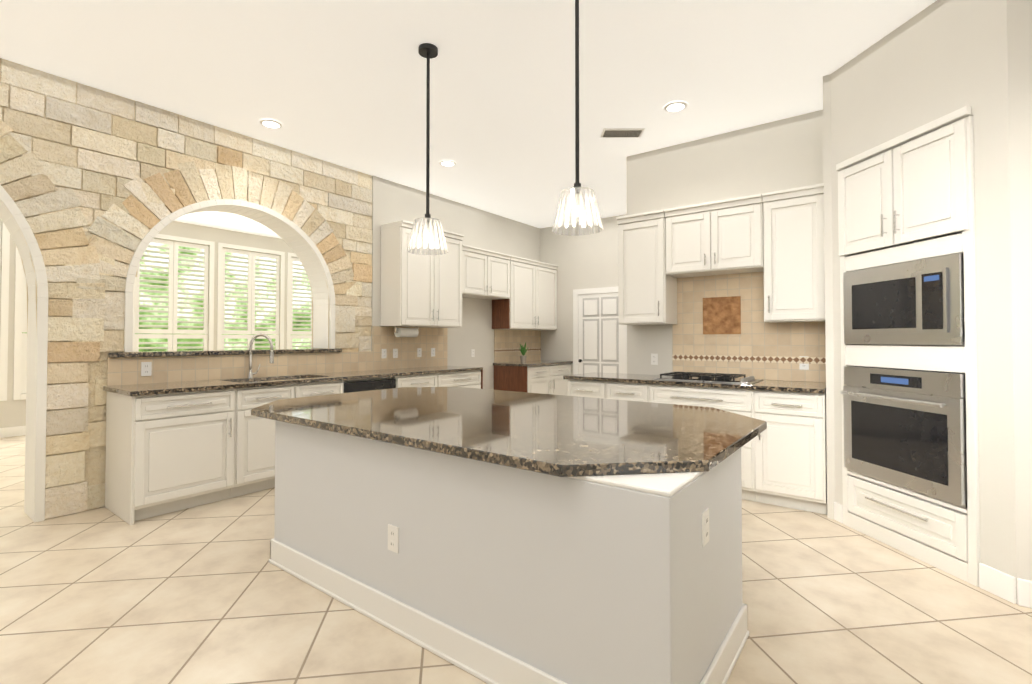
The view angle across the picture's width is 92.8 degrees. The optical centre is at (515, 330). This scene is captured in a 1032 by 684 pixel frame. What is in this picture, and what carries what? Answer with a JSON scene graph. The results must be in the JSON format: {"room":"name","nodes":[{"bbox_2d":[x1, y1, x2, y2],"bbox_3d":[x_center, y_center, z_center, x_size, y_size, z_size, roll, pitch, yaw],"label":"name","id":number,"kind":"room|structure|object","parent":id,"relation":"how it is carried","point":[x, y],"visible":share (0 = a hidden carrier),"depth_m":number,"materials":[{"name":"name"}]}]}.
{"room":"kitchen","nodes":[
{"label":"kitchen","id":0,"kind":"room"},
{"bbox_2d":[0,220,297,427],"bbox_3d":[-6.303,-0.195,7.308,0.150,3.250,10.900,-1,-1,37],"label":"wall","id":1,"kind":"structure","parent":0,"point":[12,413],"depth_m":8.30,"materials":[{"name":"beige paint"}]},
{"bbox_2d":[0,426,25,437],"bbox_3d":[-6.267,1.363,7.191,0.016,0.130,10.400,-1,-1,37],"label":"baseboard","id":2,"kind":"structure","parent":1,"relation":"attached to","point":[19,430],"depth_m":6.57,"materials":[{"name":"white paint"}]},
{"bbox_2d":[0,219,311,400],"bbox_3d":[-5.634,-0.301,8.090,0.125,2.510,8.690,-1,-1,37],"label":"window","id":3,"kind":"structure","parent":1,"relation":"in","point":[172,333],"depth_m":8.39,"materials":[{"name":"white paint"}]},
{"bbox_2d":[0,58,371,522],"bbox_3d":[-3.960,-0.268,3.113,0.368,3.250,7.040,-1,-1,37],"label":"stone wall","id":4,"kind":"structure","parent":0,"point":[100,190],"depth_m":3.82,"materials":[{"name":"stone"}]},
{"bbox_2d":[108,348,341,357],"bbox_3d":[-2.695,0.206,4.744,0.390,0.039,2.040,-1,-1,37],"label":"sill ledge","id":5,"kind":"object","parent":4,"relation":"on","point":[186,353],"visible":0.94,"depth_m":4.42,"materials":[{"name":"brown stone"}]},
{"bbox_2d":[371,175,539,389],"bbox_3d":[-0.651,-0.195,7.317,0.150,3.250,3.660,-1,-1,37],"label":"wall","id":6,"kind":"structure","parent":0,"point":[392,201],"depth_m":7.09,"materials":[{"name":"beige paint"}]},
{"bbox_2d":[107,326,540,385],"bbox_3d":[-1.377,0.211,6.217,0.013,0.520,5.980,-1,-1,37],"label":"backsplash","id":7,"kind":"structure","parent":6,"relation":"attached to","point":[127,370],"depth_m":5.31,"materials":[{"name":"tile"}]},
{"bbox_2d":[141,362,151,375],"bbox_3d":[-3.025,0.313,4.025,0.008,0.114,0.070,-1,-1,37],"label":"outlet","id":8,"kind":"object","parent":7,"relation":"attached to","point":[146,368],"depth_m":4.02,"materials":[{"name":"white paint"}]},
{"bbox_2d":[382,349,386,357],"bbox_3d":[-1.588,0.276,5.924,0.008,0.114,0.070,-1,-1,37],"label":"outlet","id":9,"kind":"object","parent":7,"relation":"attached to","point":[384,351],"depth_m":5.92,"materials":[{"name":"white paint"}]},
{"bbox_2d":[393,349,397,357],"bbox_3d":[-1.485,0.278,6.059,0.008,0.114,0.070,-1,-1,37],"label":"outlet","id":10,"kind":"object","parent":7,"relation":"attached to","point":[395,351],"depth_m":6.06,"materials":[{"name":"white paint"}]},
{"bbox_2d":[417,348,421,356],"bbox_3d":[-1.250,0.284,6.370,0.008,0.114,0.070,-1,-1,37],"label":"outlet","id":11,"kind":"object","parent":7,"relation":"attached to","point":[419,350],"depth_m":6.37,"materials":[{"name":"white paint"}]},
{"bbox_2d":[431,348,434,356],"bbox_3d":[-1.105,0.287,6.561,0.008,0.114,0.070,-1,-1,37],"label":"outlet","id":12,"kind":"object","parent":7,"relation":"attached to","point":[432,349],"depth_m":6.55,"materials":[{"name":"white paint"}]},
{"bbox_2d":[381,220,464,327],"bbox_3d":[-1.163,-0.647,6.202,0.380,1.195,1.030,-1,-1,37],"label":"upper cabinet","id":13,"kind":"object","parent":6,"relation":"attached to","point":[425,290],"depth_m":5.90,"materials":[{"name":"white paint"}]},
{"bbox_2d":[394,326,418,336],"bbox_3d":[-1.333,0.014,5.999,0.116,0.130,0.350,-1,-1,37],"label":"paper towel holder","id":14,"kind":"object","parent":13,"relation":"attached to","point":[406,332],"visible":1,"depth_m":5.93,"materials":[{"name":"white paper"}]},
{"bbox_2d":[471,349,474,356],"bbox_3d":[-0.630,0.328,7.204,0.008,0.114,0.070,-1,-1,37],"label":"outlet","id":15,"kind":"object","parent":6,"relation":"attached to","point":[472,350],"depth_m":7.20,"materials":[{"name":"white paint"}]},
{"bbox_2d":[465,248,512,299],"bbox_3d":[-0.542,-0.797,7.048,0.350,0.625,1.055,-1,-1,37],"label":"upper cabinet","id":16,"kind":"object","parent":6,"relation":"attached to","point":[488,275],"depth_m":6.97,"materials":[{"name":"white paint"}]},
{"bbox_2d":[492,256,536,329],"bbox_3d":[-0.028,-0.560,7.724,0.350,1.075,0.781,-1,-1,37],"label":"upper cabinet","id":17,"kind":"object","parent":6,"relation":"attached to","point":[519,313],"depth_m":7.57,"materials":[{"name":"white paint"}]},
{"bbox_2d":[537,264,556,329],"bbox_3d":[0.349,-0.552,8.221,0.350,1.075,0.710,-1,-1,37],"label":"upper cabinet","id":18,"kind":"object","parent":6,"relation":"attached to","point":[546,273],"depth_m":8.15,"materials":[{"name":"white paint"}]},
{"bbox_2d":[0,0,936,238],"bbox_3d":[-2.297,-1.922,4.304,11.700,0.100,10.900,-1,-1,37],"label":"ceiling","id":19,"kind":"structure","parent":0,"point":[341,82],"depth_m":3.58,"materials":[{"name":"paint"}]},
{"bbox_2d":[259,119,282,128],"bbox_3d":[-2.209,-1.861,4.436,0.190,0.006,0.190,-1,-1,37],"label":"recessed light","id":20,"kind":"object","parent":19,"relation":"in","point":[270,123],"visible":1,"depth_m":4.42,"materials":[{"name":"white paint"}]},
{"bbox_2d":[407,43,447,254],"bbox_3d":[-0.588,-1.208,3.285,0.269,1.365,0.269,-1,-1,37],"label":"pendant light","id":21,"kind":"object","parent":19,"relation":"hanging from","point":[428,51],"visible":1,"depth_m":3.27,"materials":[{"name":"glass"}]},
{"bbox_2d":[439,160,455,165],"bbox_3d":[-0.754,-1.844,5.429,0.190,0.006,0.190,-1,-1,37],"label":"recessed light","id":22,"kind":"object","parent":19,"relation":"in","point":[447,163],"visible":0.98,"depth_m":5.42,"materials":[{"name":"white paint"}]},
{"bbox_2d":[552,0,602,235],"bbox_3d":[0.329,-1.219,2.641,0.269,1.365,0.269,-1,-1,37],"label":"pendant light","id":23,"kind":"object","parent":19,"relation":"hanging from","point":[578,193],"visible":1,"depth_m":2.63,"materials":[{"name":"glass"}]},
{"bbox_2d":[600,128,644,137],"bbox_3d":[0.998,-1.859,4.629,0.380,0.016,0.180,0,-1,0],"label":"ceiling vent","id":24,"kind":"object","parent":19,"relation":"in","point":[621,132],"visible":0.98,"depth_m":4.60,"materials":[{"name":"grey metal"}]},
{"bbox_2d":[664,102,686,111],"bbox_3d":[1.334,-1.867,4.111,0.190,0.006,0.190,-1,-1,37],"label":"recessed light","id":25,"kind":"object","parent":19,"relation":"in","point":[674,106],"visible":1,"depth_m":4.10,"materials":[{"name":"white paint"}]},
{"bbox_2d":[0,435,1031,683],"bbox_3d":[-2.297,1.427,4.245,11.700,0.100,10.900,-1,-1,37],"label":"floor","id":26,"kind":"structure","parent":0,"point":[208,593],"depth_m":2.35,"materials":[{"name":"tile"}]},
{"bbox_2d":[103,366,482,524],"bbox_3d":[-1.807,0.922,5.085,0.668,0.940,3.727,-1,-1,37],"label":"base cabinet","id":27,"kind":"object","parent":26,"relation":"on","point":[174,446],"visible":0.56,"depth_m":3.80,"materials":[{"name":"white paint"}]},
{"bbox_2d":[247,333,273,377],"bbox_3d":[-2.394,0.234,4.611,0.256,0.420,0.143,-1,-1,37],"label":"sink faucet","id":28,"kind":"object","parent":27,"relation":"on","point":[271,360],"visible":1,"depth_m":4.61,"materials":[{"name":"silver metal"}]},
{"bbox_2d":[343,378,395,392],"bbox_3d":[-1.701,0.955,5.204,0.634,0.878,0.625,-1,-1,37],"label":"dishwasher","id":29,"kind":"object","parent":27,"relation":"in","point":[359,386],"visible":0.12,"depth_m":5.01,"materials":[{"name":"black metal"}]},
{"bbox_2d":[480,370,482,388],"bbox_3d":[-0.689,0.965,6.593,0.630,0.905,0.020,-1,-1,37],"label":"panel","id":30,"kind":"object","parent":26,"relation":"on","point":[481,383],"visible":0.04,"depth_m":6.41,"materials":[{"name":"brown wood"}]},
{"bbox_2d":[251,415,766,683],"bbox_3d":[-0.151,0.930,2.833,2.677,0.844,1.491,-1,-1,37],"label":"kitchen island","id":31,"kind":"object","parent":26,"relation":"on","point":[549,539],"depth_m":1.87,"materials":[{"name":"grey paint"}]},
{"bbox_2d":[388,524,398,552],"bbox_3d":[-0.558,0.942,2.228,0.070,0.114,0.007,-1,-1,37],"label":"outlet","id":32,"kind":"object","parent":31,"relation":"attached to","point":[393,538],"depth_m":2.22,"materials":[{"name":"white paint"}]},
{"bbox_2d":[251,387,766,498],"bbox_3d":[-0.174,0.498,2.973,2.880,0.055,1.750,-1,-1,37],"label":"island countertop","id":33,"kind":"structure","parent":31,"relation":"on","point":[653,449],"depth_m":2.30,"materials":[{"name":"brown stone"}]},
{"bbox_2d":[702,508,708,546],"bbox_3d":[0.669,0.693,1.734,0.008,0.114,0.070,-1,-1,37],"label":"outlet","id":34,"kind":"object","parent":31,"relation":"attached to","point":[705,515],"depth_m":1.72,"materials":[{"name":"white paint"}]},
{"bbox_2d":[493,364,570,395],"bbox_3d":[0.291,0.988,7.885,0.630,0.905,1.275,-1,-1,37],"label":"base cabinet","id":35,"kind":"object","parent":26,"relation":"on","point":[541,376],"depth_m":7.49,"materials":[{"name":"white paint"}]},
{"bbox_2d":[505,360,572,367],"bbox_3d":[0.293,0.518,7.876,0.655,0.035,1.300,-1,-1,37],"label":"countertop","id":36,"kind":"structure","parent":35,"relation":"on","point":[518,364],"depth_m":7.68,"materials":[{"name":"stone"}]},
{"bbox_2d":[520,343,527,361],"bbox_3d":[0.123,0.334,7.820,0.144,0.329,0.119,-1,-1,37],"label":"potted plant","id":37,"kind":"object","parent":36,"relation":"on","point":[523,352],"visible":1,"depth_m":7.80,"materials":[{"name":"plant"}]},
{"bbox_2d":[563,372,826,514],"bbox_3d":[1.549,0.911,4.491,2.217,0.940,0.668,-1,-1,37],"label":"base cabinet","id":38,"kind":"object","parent":26,"relation":"on","point":[784,459],"visible":0.6,"depth_m":3.83,"materials":[{"name":"white paint"}]},
{"bbox_2d":[654,372,762,383],"bbox_3d":[1.708,0.430,4.384,0.804,0.082,0.484,-1,-1,37],"label":"gas cooktop","id":39,"kind":"object","parent":38,"relation":"on","point":[706,377],"visible":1,"depth_m":4.28,"materials":[{"name":"black metal"}]},
{"bbox_2d":[836,106,979,586],"bbox_3d":[2.631,0.082,3.086,0.656,2.550,0.890,0,-1,-8],"label":"tall cabinet","id":40,"kind":"object","parent":26,"relation":"on","point":[913,200],"visible":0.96,"depth_m":2.91,"materials":[{"name":"white paint"}]},
{"bbox_2d":[840,366,966,507],"bbox_3d":[2.574,0.601,3.069,0.612,0.720,0.790,0,-1,-8],"label":"wall oven","id":41,"kind":"object","parent":40,"relation":"in","point":[905,428],"visible":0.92,"depth_m":2.94,"materials":[{"name":"silver metal"}]},
{"bbox_2d":[843,253,964,344],"bbox_3d":[2.578,-0.163,3.083,0.504,0.500,0.790,0,-1,-8],"label":"built-in microwave","id":42,"kind":"object","parent":40,"relation":"in","point":[918,302],"visible":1,"depth_m":2.95,"materials":[{"name":"silver metal"}]},
{"bbox_2d":[540,214,626,374],"bbox_3d":[1.465,-0.184,7.916,2.800,3.250,0.150,-1,-1,37],"label":"wall","id":43,"kind":"structure","parent":0,"point":[584,261],"depth_m":8.23,"materials":[{"name":"beige paint"}]},
{"bbox_2d":[573,286,626,374],"bbox_3d":[1.330,0.375,7.852,0.990,2.130,0.093,-1,-1,37],"label":"hall door","id":44,"kind":"structure","parent":43,"relation":"in","point":[599,338],"depth_m":7.91,"materials":[{"name":"white paint"}]},
{"bbox_2d":[626,110,823,374],"bbox_3d":[3.337,-0.234,5.088,3.600,3.250,2.400,-1,-1,37],"label":"wall","id":45,"kind":"structure","parent":0,"point":[783,154],"depth_m":4.70,"materials":[{"name":"beige paint"}]},
{"bbox_2d":[617,211,679,324],"bbox_3d":[1.335,-0.585,4.878,0.549,1.045,0.350,-1,-1,37],"label":"upper cabinet","id":46,"kind":"object","parent":45,"relation":"attached to","point":[647,286],"depth_m":4.74,"materials":[{"name":"white paint"}]},
{"bbox_2d":[651,353,657,364],"bbox_3d":[1.414,0.290,5.025,0.070,0.114,0.008,-1,-1,37],"label":"outlet","id":47,"kind":"object","parent":45,"relation":"attached to","point":[654,357],"depth_m":5.02,"materials":[{"name":"white paint"}]},
{"bbox_2d":[672,195,763,277],"bbox_3d":[1.834,-0.821,4.505,0.832,0.585,0.350,-1,-1,37],"label":"upper cabinet","id":48,"kind":"object","parent":45,"relation":"attached to","point":[709,239],"depth_m":4.33,"materials":[{"name":"white paint"}]},
{"bbox_2d":[672,272,825,382],"bbox_3d":[2.093,-0.044,4.501,1.342,0.970,0.022,-1,-1,37],"label":"backsplash","id":49,"kind":"structure","parent":45,"relation":"attached to","point":[721,326],"depth_m":4.53,"materials":[{"name":"tile"}]},
{"bbox_2d":[799,356,808,369],"bbox_3d":[2.468,0.276,4.214,0.070,0.114,0.007,-1,-1,37],"label":"outlet","id":50,"kind":"object","parent":49,"relation":"attached to","point":[801,366],"depth_m":4.21,"materials":[{"name":"white paint"}]},
{"bbox_2d":[752,183,824,322],"bbox_3d":[2.320,-0.598,4.132,0.519,1.045,0.350,-1,-1,37],"label":"upper cabinet","id":51,"kind":"object","parent":45,"relation":"attached to","point":[776,238],"depth_m":3.97,"materials":[{"name":"white paint"}]},
{"bbox_2d":[823,0,1016,603],"bbox_3d":[2.583,-0.265,3.256,0.931,3.250,1.430,-1,-1,37],"label":"wall","id":52,"kind":"structure","parent":0,"point":[937,59],"depth_m":2.65,"materials":[{"name":"beige paint"}]},
{"bbox_2d":[1007,0,1031,580],"bbox_3d":[2.780,-0.283,2.242,0.750,3.250,0.050,-1,-1,37],"label":"wall","id":53,"kind":"structure","parent":0,"point":[1019,31],"depth_m":2.42,"materials":[{"name":"beige paint"}]},
{"label":"outside","id":54,"kind":"structure","parent":0,"visible":0},
{"bbox_2d":[135,243,310,350],"bbox_3d":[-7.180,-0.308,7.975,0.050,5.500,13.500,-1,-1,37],"label":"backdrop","id":55,"kind":"structure","parent":54,"point":[180,319],"depth_m":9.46,"materials":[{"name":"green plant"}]}
]}

